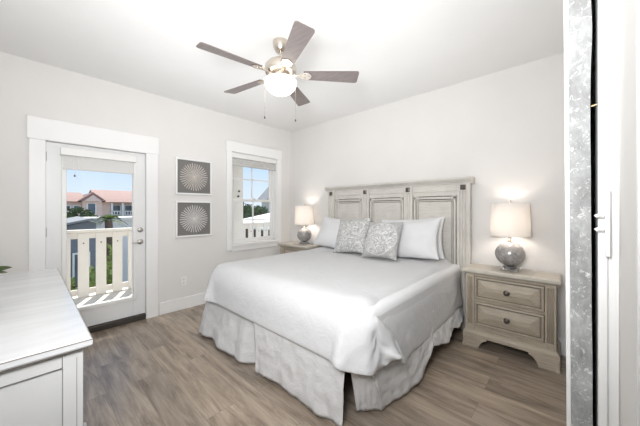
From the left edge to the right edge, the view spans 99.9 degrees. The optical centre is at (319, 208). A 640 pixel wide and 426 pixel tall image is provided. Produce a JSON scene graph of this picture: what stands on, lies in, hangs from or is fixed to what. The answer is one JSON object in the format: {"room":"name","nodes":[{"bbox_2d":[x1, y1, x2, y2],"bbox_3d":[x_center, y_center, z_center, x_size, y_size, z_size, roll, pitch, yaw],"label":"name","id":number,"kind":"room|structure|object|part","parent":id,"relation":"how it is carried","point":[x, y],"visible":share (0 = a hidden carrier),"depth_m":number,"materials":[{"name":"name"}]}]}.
{"room":"bedroom","nodes":[
{"label":"bedroom","id":0,"kind":"room"},
{"bbox_2d":[0,52,290,314],"bbox_3d":[-1.826,-0.045,3.663,0.150,2.740,3.951,0,0,43],"label":"wall","id":1,"kind":"structure","parent":0,"point":[27,87],"depth_m":3.36,"materials":[{"name":"paint"}]},
{"bbox_2d":[27,115,158,318],"bbox_3d":[-2.433,0.223,2.985,0.176,2.205,1.108,0,0,43],"label":"door frame","id":2,"kind":"structure","parent":1,"relation":"attached to","point":[40,130],"depth_m":2.83,"materials":[{"name":"white paint"}]},
{"bbox_2d":[46,141,144,326],"bbox_3d":[-2.417,0.297,2.957,0.114,1.924,0.851,0,0,44],"label":"door","id":3,"kind":"structure","parent":1,"relation":"in","point":[56,176],"depth_m":2.91,"materials":[{"name":"paint"}]},
{"bbox_2d":[60,147,135,177],"bbox_3d":[-2.379,-0.459,2.921,0.060,0.322,0.634,0,0,43],"label":"roller shade","id":4,"kind":"object","parent":3,"relation":"attached to","point":[73,158],"visible":1,"depth_m":2.89,"materials":[{"name":"white fabric"}]},
{"bbox_3d":[-2.417,0.237,2.979,0.072,1.673,0.648,0,0,43],"label":"glazing frame","id":5,"kind":"part","parent":3,"relation":"part of","materials":[{"name":"clear glass"}]},
{"bbox_2d":[159,292,205,314],"bbox_3d":[-1.265,1.248,4.149,0.016,0.155,2.176,0,0,43],"label":"baseboard","id":6,"kind":"structure","parent":1,"relation":"attached to","point":[174,305],"depth_m":3.54,"materials":[{"name":"white paint"}]},
{"bbox_2d":[181,276,185,285],"bbox_3d":[-1.807,0.955,3.565,0.010,0.116,0.070,0,0,43],"label":"power outlet","id":7,"kind":"object","parent":1,"relation":"attached to","point":[183,279],"visible":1,"depth_m":3.56,"materials":[{"name":"white plastic"}]},
{"bbox_2d":[175,201,211,237],"bbox_3d":[-1.708,0.133,3.656,0.032,0.480,0.480,0,0,43],"label":"framed picture","id":8,"kind":"object","parent":1,"relation":"attached to","point":[192,218],"visible":1,"depth_m":3.64,"materials":[{"name":"grey paper"}]},
{"bbox_2d":[175,157,211,195],"bbox_3d":[-1.708,-0.432,3.656,0.032,0.480,0.480,0,0,43],"label":"framed picture","id":9,"kind":"object","parent":1,"relation":"attached to","point":[192,176],"visible":1,"depth_m":3.64,"materials":[{"name":"grey paper"}]},
{"bbox_2d":[226,140,281,251],"bbox_3d":[-1.088,-0.190,4.430,0.195,1.670,1.054,0,0,43],"label":"window","id":10,"kind":"structure","parent":1,"relation":"in","point":[271,173],"depth_m":4.43,"materials":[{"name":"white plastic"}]},
{"bbox_3d":[-1.133,-0.480,4.471,0.028,0.720,0.781,0,0,43],"label":"sash","id":11,"kind":"part","parent":10,"relation":"part of","materials":[{"name":"white plastic"}]},
{"bbox_3d":[-1.111,0.175,4.451,0.028,0.670,0.781,0,0,43],"label":"sash","id":12,"kind":"part","parent":10,"relation":"part of","materials":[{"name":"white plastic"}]},
{"bbox_2d":[232,152,275,170],"bbox_3d":[-1.073,-0.766,4.416,0.052,0.199,0.843,0,0,43],"label":"roman shade","id":13,"kind":"object","parent":10,"relation":"attached to","point":[242,160],"visible":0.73,"depth_m":4.38,"materials":[{"name":"white fabric"}]},
{"bbox_2d":[0,0,563,131],"bbox_3d":[0.306,-1.490,1.697,5.950,0.150,3.951,0,0,43],"label":"ceiling","id":14,"kind":"structure","parent":0,"point":[399,49],"depth_m":2.31,"materials":[{"name":"paint"}]},
{"bbox_2d":[196,21,358,121],"bbox_3d":[-0.367,-1.077,2.273,1.279,0.675,1.270,0,0,43],"label":"ceiling fan","id":15,"kind":"object","parent":14,"relation":"hanging from","point":[280,70],"visible":1,"depth_m":2.19,"materials":[{"name":"grey wood"}]},
{"bbox_3d":[-0.663,-1.137,2.006,0.467,0.037,0.138,0,0,-40],"label":"blade","id":16,"kind":"part","parent":15,"relation":"part of","materials":[{"name":"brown wood"}]},
{"bbox_3d":[-0.695,-1.137,2.509,0.467,0.037,0.138,0,0,32],"label":"blade","id":17,"kind":"part","parent":15,"relation":"part of","materials":[{"name":"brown wood"}]},
{"bbox_3d":[-0.333,-1.028,2.279,0.272,0.126,0.272,0,0,43],"label":"lamp shade","id":18,"kind":"part","parent":15,"relation":"part of","materials":[{"name":"white glass"}]},
{"bbox_3d":[-0.227,-0.928,2.279,0.040,0.336,0.003,0,0,0],"label":"pull chain","id":19,"kind":"part","parent":15,"relation":"part of","materials":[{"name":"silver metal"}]},
{"bbox_3d":[-0.175,-1.137,1.881,0.138,0.037,0.467,0,0,-22],"label":"blade","id":20,"kind":"part","parent":15,"relation":"part of","materials":[{"name":"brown wood"}]},
{"bbox_3d":[-0.227,-1.137,2.695,0.138,0.037,0.467,0,0,14],"label":"blade","id":21,"kind":"part","parent":15,"relation":"part of","materials":[{"name":"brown wood"}]},
{"bbox_3d":[0.094,-1.137,2.307,0.467,0.037,0.138,0,0,-4],"label":"blade","id":22,"kind":"part","parent":15,"relation":"part of","materials":[{"name":"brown wood"}]},
{"bbox_2d":[83,303,566,425],"bbox_3d":[0.299,1.385,1.704,5.670,0.120,3.691,0,0,43],"label":"floor","id":23,"kind":"structure","parent":0,"point":[159,370],"depth_m":2.00,"materials":[{"name":"brown wood"}]},
{"bbox_2d":[0,268,92,425],"bbox_3d":[-1.590,0.891,1.336,1.671,0.868,0.509,0,0,43],"label":"dresser","id":24,"kind":"object","parent":23,"relation":"on","point":[44,335],"visible":1,"depth_m":0.94,"materials":[{"name":"paint"}]},
{"bbox_2d":[0,266,11,272],"bbox_3d":[-1.835,0.286,1.454,0.254,0.339,0.225,0,0,43],"label":"potted plant","id":25,"kind":"object","parent":24,"relation":"on","point":[2,268],"visible":1,"depth_m":1.52,"materials":[{"name":"green plant"}]},
{"bbox_2d":[87,313,145,332],"bbox_3d":[-2.447,1.294,2.987,0.172,0.062,0.849,0,0,43],"label":"threshold","id":26,"kind":"object","parent":23,"relation":"on","point":[134,318],"visible":0.39,"depth_m":3.03,"materials":[{"name":"brown metal"}]},
{"bbox_2d":[278,241,322,253],"bbox_3d":[-0.346,0.952,4.471,0.730,0.746,0.365,0,0,43],"label":"nightstand","id":27,"kind":"object","parent":23,"relation":"on","point":[292,246],"visible":0.12,"depth_m":4.39,"materials":[{"name":"beige wood"}]},
{"bbox_3d":[-0.423,0.756,4.388,0.518,0.213,0.061,0,0,43],"label":"drawer","id":28,"kind":"part","parent":27,"relation":"part of","materials":[{"name":"beige wood"}]},
{"bbox_2d":[295,204,313,244],"bbox_3d":[-0.259,0.247,4.448,0.326,0.664,0.326,0,0,43],"label":"table lamp","id":29,"kind":"object","parent":27,"relation":"on","point":[304,215],"visible":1,"depth_m":4.34,"materials":[{"name":"white fabric"}]},
{"bbox_3d":[-0.259,0.100,4.448,0.326,0.306,0.326,0,0,43],"label":"lamp shade","id":30,"kind":"part","parent":29,"relation":"part of","materials":[{"name":"white fabric"}]},
{"bbox_3d":[-0.259,0.424,4.448,0.240,0.230,0.240,0,0,43],"label":"globe","id":31,"kind":"part","parent":29,"relation":"part of","materials":[{"name":"grey glass"}]},
{"bbox_2d":[324,176,474,329],"bbox_3d":[0.262,0.491,2.880,2.048,1.668,1.920,0,0,43],"label":"bed","id":32,"kind":"object","parent":23,"relation":"on","point":[449,198],"visible":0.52,"depth_m":3.05,"materials":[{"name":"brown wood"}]},
{"bbox_2d":[198,301,463,425],"bbox_3d":[0.114,1.071,2.837,2.122,0.494,1.939,0,0,43],"label":"bed skirt","id":33,"kind":"object","parent":32,"relation":"on","point":[307,376],"visible":0.56,"depth_m":1.90,"materials":[{"name":"fabric"}]},
{"bbox_3d":[-0.832,1.069,2.549,1.120,0.489,0.212,0,0,43],"label":"skirt panel","id":34,"kind":"part","parent":33,"relation":"part of","materials":[{"name":"fabric"}]},
{"bbox_3d":[-0.187,1.071,1.866,0.895,0.493,0.036,0,0,40],"label":"skirt panel","id":35,"kind":"part","parent":33,"relation":"part of","materials":[{"name":"fabric"}]},
{"bbox_3d":[0.285,1.066,1.663,0.151,0.481,0.266,0,0,26],"label":"skirt panel","id":36,"kind":"part","parent":33,"relation":"part of","materials":[{"name":"fabric"}]},
{"bbox_3d":[0.588,1.065,1.886,0.990,0.481,0.062,0,0,-45],"label":"skirt panel","id":37,"kind":"part","parent":33,"relation":"part of","materials":[{"name":"fabric"}]},
{"bbox_3d":[1.115,1.034,2.420,0.074,0.341,0.630,0,0,43],"label":"skirt panel","id":38,"kind":"part","parent":33,"relation":"part of","materials":[{"name":"fabric"}]},
{"bbox_3d":[1.335,1.014,2.660,0.084,0.301,0.521,0,0,43],"label":"skirt panel","id":39,"kind":"part","parent":33,"relation":"part of","materials":[{"name":"fabric"}]},
{"bbox_3d":[0.191,0.515,4.179,0.129,1.580,0.066,0,0,43],"label":"post","id":40,"kind":"part","parent":32,"relation":"part of","materials":[{"name":"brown wood"}]},
{"bbox_2d":[204,247,461,375],"bbox_3d":[0.135,0.772,2.791,2.148,0.507,1.984,0,0,43],"label":"duvet","id":41,"kind":"object","parent":32,"relation":"on","point":[316,299],"visible":0.91,"depth_m":2.01,"materials":[{"name":"white fabric"}]},
{"bbox_2d":[313,216,340,247],"bbox_3d":[0.267,0.350,3.772,0.272,0.489,0.821,0,0,-45],"label":"bed pillow","id":42,"kind":"object","parent":41,"relation":"on","point":[327,235],"visible":0.39,"depth_m":3.81,"materials":[{"name":"white fabric"}]},
{"bbox_2d":[333,218,370,252],"bbox_3d":[0.395,0.333,3.371,0.500,0.457,0.270,0,0,39],"label":"throw cushion","id":43,"kind":"object","parent":41,"relation":"on","point":[352,234],"visible":0.91,"depth_m":3.29,"materials":[{"name":"grey fabric"}]},
{"bbox_2d":[361,221,403,259],"bbox_3d":[0.682,0.340,2.975,0.428,0.410,0.254,0,0,39],"label":"throw cushion","id":44,"kind":"object","parent":41,"relation":"on","point":[382,239],"visible":1,"depth_m":2.89,"materials":[{"name":"grey fabric"}]},
{"bbox_2d":[381,217,444,258],"bbox_3d":[1.069,0.340,3.203,0.831,0.513,0.181,0,0,44],"label":"bed pillow","id":45,"kind":"object","parent":41,"relation":"on","point":[439,234],"visible":0.25,"depth_m":2.97,"materials":[{"name":"white fabric"}]},
{"bbox_2d":[397,218,440,259],"bbox_3d":[0.968,0.345,3.050,0.782,0.494,0.264,0,0,39],"label":"bed pillow","id":46,"kind":"object","parent":41,"relation":"on","point":[418,239],"visible":0.56,"depth_m":2.88,"materials":[{"name":"white fabric"}]},
{"bbox_3d":[0.421,0.287,3.968,0.500,0.975,0.036,0,0,43],"label":"panel moulding","id":47,"kind":"part","parent":32,"relation":"part of","materials":[{"name":"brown wood"}]},
{"bbox_3d":[0.430,0.345,3.978,0.368,0.859,0.010,0,0,43],"label":"panel","id":48,"kind":"part","parent":32,"relation":"part of","materials":[{"name":"brown wood"}]},
{"bbox_3d":[0.647,0.375,3.759,0.119,1.300,0.066,0,0,43],"label":"post","id":49,"kind":"part","parent":32,"relation":"part of","materials":[{"name":"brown wood"}]},
{"bbox_3d":[0.877,0.287,3.548,0.510,0.975,0.036,0,0,43],"label":"panel moulding","id":50,"kind":"part","parent":32,"relation":"part of","materials":[{"name":"brown wood"}]},
{"bbox_3d":[0.886,0.345,3.557,0.378,0.859,0.010,0,0,43],"label":"panel","id":51,"kind":"part","parent":32,"relation":"part of","materials":[{"name":"brown wood"}]},
{"bbox_3d":[0.879,-0.237,3.553,1.731,0.075,0.054,0,0,43],"label":"frieze rail","id":52,"kind":"part","parent":32,"relation":"part of","materials":[{"name":"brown wood"}]},
{"bbox_3d":[0.867,-0.309,3.535,2.048,0.068,0.136,0,0,43],"label":"crown moulding","id":53,"kind":"part","parent":32,"relation":"part of","materials":[{"name":"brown wood"}]},
{"bbox_3d":[1.104,0.375,3.337,0.114,1.300,0.066,0,0,43],"label":"post","id":54,"kind":"part","parent":32,"relation":"part of","materials":[{"name":"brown wood"}]},
{"bbox_3d":[0.219,0.735,2.841,1.870,0.290,1.805,0,0,43],"label":"mattress","id":55,"kind":"part","parent":32,"relation":"part of","materials":[{"name":"white fabric"}]},
{"bbox_3d":[1.329,0.287,3.131,0.500,0.975,0.036,0,0,43],"label":"panel moulding","id":56,"kind":"part","parent":32,"relation":"part of","materials":[{"name":"brown wood"}]},
{"bbox_3d":[1.338,0.345,3.141,0.368,0.859,0.010,0,0,43],"label":"panel","id":57,"kind":"part","parent":32,"relation":"part of","materials":[{"name":"brown wood"}]},
{"bbox_3d":[1.560,0.515,2.917,0.134,1.580,0.066,0,0,43],"label":"post","id":58,"kind":"part","parent":32,"relation":"part of","materials":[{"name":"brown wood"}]},
{"bbox_2d":[462,263,561,373],"bbox_3d":[1.771,0.952,2.519,0.730,0.746,0.365,0,0,43],"label":"nightstand","id":59,"kind":"object","parent":23,"relation":"on","point":[518,310],"visible":1,"depth_m":2.39,"materials":[{"name":"brown wood"}]},
{"bbox_3d":[1.661,1.002,2.399,0.050,0.050,0.039,0,0,43],"label":"knob","id":60,"kind":"part","parent":59,"relation":"part of","materials":[{"name":"grey metal"}]},
{"bbox_3d":[1.695,1.002,2.436,0.518,0.223,0.061,0,0,43],"label":"drawer","id":61,"kind":"part","parent":59,"relation":"part of","materials":[{"name":"beige wood"}]},
{"bbox_3d":[1.695,0.756,2.436,0.518,0.213,0.061,0,0,43],"label":"drawer","id":62,"kind":"part","parent":59,"relation":"part of","materials":[{"name":"beige wood"}]},
{"bbox_2d":[490,200,531,271],"bbox_3d":[1.800,0.247,2.550,0.326,0.664,0.326,0,0,43],"label":"table lamp","id":63,"kind":"object","parent":59,"relation":"on","point":[509,220],"visible":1,"depth_m":2.45,"materials":[{"name":"white fabric"}]},
{"bbox_3d":[1.800,0.424,2.550,0.240,0.230,0.240,0,0,43],"label":"globe","id":64,"kind":"part","parent":63,"relation":"part of","materials":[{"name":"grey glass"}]},
{"bbox_3d":[1.800,0.100,2.550,0.326,0.306,0.326,0,0,43],"label":"lamp shade","id":65,"kind":"part","parent":63,"relation":"part of","materials":[{"name":"white fabric"}]},
{"bbox_3d":[1.782,1.195,2.531,0.714,0.060,0.332,0,0,43],"label":"moulding","id":66,"kind":"part","parent":59,"relation":"part of","materials":[{"name":"beige wood"}]},
{"bbox_2d":[291,53,565,338],"bbox_3d":[1.650,-0.045,3.044,5.800,2.740,0.150,0,0,43],"label":"wall","id":67,"kind":"structure","parent":0,"point":[504,129],"depth_m":2.90,"materials":[{"name":"paint"}]},
{"bbox_2d":[557,337,565,356],"bbox_3d":[0.873,1.248,3.647,3.809,0.155,0.016,0,0,43],"label":"baseboard","id":68,"kind":"structure","parent":67,"relation":"attached to","point":[563,341],"depth_m":2.42,"materials":[{"name":"white paint"}]},
{"bbox_2d":[590,0,636,425],"bbox_3d":[1.088,-0.045,0.977,0.125,2.740,3.651,0,0,43],"label":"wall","id":69,"kind":"structure","parent":0,"point":[628,8],"depth_m":0.60,"materials":[{"name":"paint"}]},
{"bbox_2d":[564,0,596,425],"bbox_3d":[1.058,0.060,1.111,0.063,2.500,1.072,0,0,43],"label":"mirror","id":70,"kind":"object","parent":69,"relation":"in","point":[577,13],"depth_m":0.72,"materials":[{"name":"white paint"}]},
{"bbox_2d":[594,189,609,256],"bbox_3d":[0.719,0.035,0.687,0.029,0.170,0.015,0,0,43],"label":"latch plate","id":71,"kind":"object","parent":69,"relation":"attached to","point":[607,191],"visible":1,"depth_m":0.68,"materials":[{"name":"white metal"}]},
{"bbox_3d":[0.727,0.035,0.680,0.009,0.170,0.014,0,0,43],"label":"plate","id":72,"kind":"part","parent":71,"relation":"part of","materials":[{"name":"white plastic"}]},
{"bbox_2d":[595,0,639,425],"bbox_3d":[0.400,0.050,0.244,0.143,2.550,1.280,0,0,43],"label":"door frame","id":73,"kind":"structure","parent":69,"relation":"attached to","point":[607,12],"depth_m":0.69,"materials":[{"name":"white paint"}]},
{"label":"outside","id":74,"kind":"structure","parent":0,"visible":0},
{"bbox_3d":[-46.231,4.875,56.223,135.800,0.300,200.000,0,0,43],"label":"ground","id":75,"kind":"structure","parent":74,"visible":0},
{"bbox_2d":[71,276,77,290],"bbox_3d":[-7.085,3.240,7.578,1.335,2.987,0.577,0,0,43],"label":"bush","id":76,"kind":"object","parent":75,"relation":"on","point":[73,282],"visible":0.02,"depth_m":7.55,"materials":[{"name":"green plant"}]},
{"bbox_2d":[67,206,97,217],"bbox_3d":[-24.294,2.232,26.694,4.116,4.994,3.391,0,0,43],"label":"tree","id":77,"kind":"object","parent":75,"relation":"on","point":[81,211],"visible":0.22,"depth_m":26.44,"materials":[{"name":"green plant"}]},
{"bbox_2d":[67,216,100,288],"bbox_3d":[-10.654,2.520,8.803,3.800,4.410,4.900,0,0,43],"label":"house","id":78,"kind":"structure","parent":75,"relation":"on","point":[73,223],"depth_m":9.14,"materials":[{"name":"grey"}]},
{"bbox_3d":[-8.062,2.075,9.099,0.030,1.100,0.350,0,0,43],"label":"pane","id":79,"kind":"part","parent":78,"relation":"part of","materials":[{"name":"clear glass"}]},
{"bbox_2d":[89,265,95,287],"bbox_3d":[-6.757,3.176,7.957,0.584,3.116,1.390,0,0,-40],"label":"bush","id":80,"kind":"object","parent":75,"relation":"on","point":[92,273],"visible":0.07,"depth_m":7.78,"materials":[{"name":"green plant"}]},
{"bbox_2d":[67,190,131,216],"bbox_3d":[-33.062,0.975,38.642,13.000,7.500,33.000,0,0,43],"label":"apartment building","id":81,"kind":"structure","parent":75,"relation":"on","point":[101,202],"depth_m":36.07,"materials":[{"name":"pink paint"}]},
{"bbox_3d":[-28.946,-0.075,34.099,0.030,1.200,0.700,0,0,43],"label":"pane","id":82,"kind":"part","parent":81,"relation":"part of","materials":[{"name":"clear glass"}]},
{"bbox_3d":[-28.264,0.125,37.347,0.030,1.200,0.800,0,0,43],"label":"pane","id":83,"kind":"part","parent":81,"relation":"part of","materials":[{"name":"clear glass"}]},
{"bbox_3d":[-25.280,0.615,38.880,0.080,0.720,7.900,0,0,43],"label":"balustrade","id":84,"kind":"part","parent":81,"relation":"part of","materials":[{"name":"white"}]},
{"bbox_3d":[-27.315,0.125,38.376,0.030,1.200,0.800,0,0,43],"label":"pane","id":85,"kind":"part","parent":81,"relation":"part of","materials":[{"name":"clear glass"}]},
{"bbox_2d":[86,216,131,281],"bbox_3d":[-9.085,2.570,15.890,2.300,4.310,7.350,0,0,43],"label":"house","id":86,"kind":"structure","parent":75,"relation":"on","point":[128,219],"depth_m":13.58,"materials":[{"name":"white"}]},
{"bbox_2d":[106,243,111,284],"bbox_3d":[-6.393,2.892,8.263,1.492,3.683,0.563,0,0,43],"label":"bush","id":87,"kind":"object","parent":75,"relation":"on","point":[108,264],"visible":0.12,"depth_m":8.13,"materials":[{"name":"green plant"}]},
{"bbox_2d":[94,215,127,268],"bbox_3d":[-9.484,2.491,12.112,1.412,4.474,1.423,0,0,43],"label":"palm","id":88,"kind":"object","parent":75,"relation":"on","point":[108,224],"visible":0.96,"depth_m":12.00,"materials":[{"name":"green plant"}]},
{"bbox_2d":[243,202,251,212],"bbox_3d":[-9.227,1.907,31.988,3.368,5.644,3.326,0,0,-11],"label":"tree","id":89,"kind":"object","parent":75,"relation":"on","point":[243,202],"visible":0.02,"depth_m":31.59,"materials":[{"name":"green plant"}]},
{"bbox_2d":[243,205,269,218],"bbox_3d":[-6.473,2.140,27.448,3.325,5.179,3.104,0,0,23],"label":"tree","id":90,"kind":"object","parent":75,"relation":"on","point":[258,210],"visible":0.27,"depth_m":26.79,"materials":[{"name":"green plant"}]},
{"bbox_2d":[243,213,269,237],"bbox_3d":[-3.755,2.500,21.007,6.000,4.450,6.000,0,0,43],"label":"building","id":91,"kind":"structure","parent":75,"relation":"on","point":[264,216],"depth_m":19.30,"materials":[{"name":"white"}]},
{"bbox_2d":[258,187,269,212],"bbox_3d":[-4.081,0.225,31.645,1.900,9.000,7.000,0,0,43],"label":"gabled house","id":92,"kind":"structure","parent":75,"relation":"on","point":[265,195],"depth_m":29.55,"materials":[{"name":"white"}]},
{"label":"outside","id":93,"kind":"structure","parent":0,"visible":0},
{"bbox_2d":[72,287,131,306],"bbox_3d":[-2.033,1.452,4.935,1.880,0.145,10.500,0,0,43],"label":"floor","id":94,"kind":"structure","parent":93,"point":[92,298],"depth_m":4.20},
{"bbox_2d":[67,222,269,297],"bbox_3d":[-2.592,0.850,5.450,0.120,1.050,10.300,0,0,43],"label":"balcony railing","id":95,"kind":"object","parent":94,"relation":"on","point":[83,236],"visible":0.16,"depth_m":4.36,"materials":[{"name":"white wood"}]},
{"bbox_3d":[-2.594,1.300,5.452,0.035,0.090,10.300,0,0,43],"label":"rail","id":96,"kind":"part","parent":95,"relation":"part of","materials":[{"name":"white wood"}]},
{"bbox_3d":[-2.592,0.347,5.450,0.120,0.045,10.300,0,0,43],"label":"rail","id":97,"kind":"part","parent":95,"relation":"part of","materials":[{"name":"white wood"}]},
{"bbox_3d":[-2.594,0.417,5.452,0.035,0.095,10.300,0,0,43],"label":"rail","id":98,"kind":"part","parent":95,"relation":"part of","materials":[{"name":"white wood"}]},
{"bbox_2d":[233,166,242,238],"bbox_3d":[-1.924,0.043,6.157,0.264,2.675,0.245,0,0,43],"label":"column","id":99,"kind":"structure","parent":94,"relation":"on","point":[237,170],"depth_m":6.08,"materials":[{"name":"white wood"}]}
]}

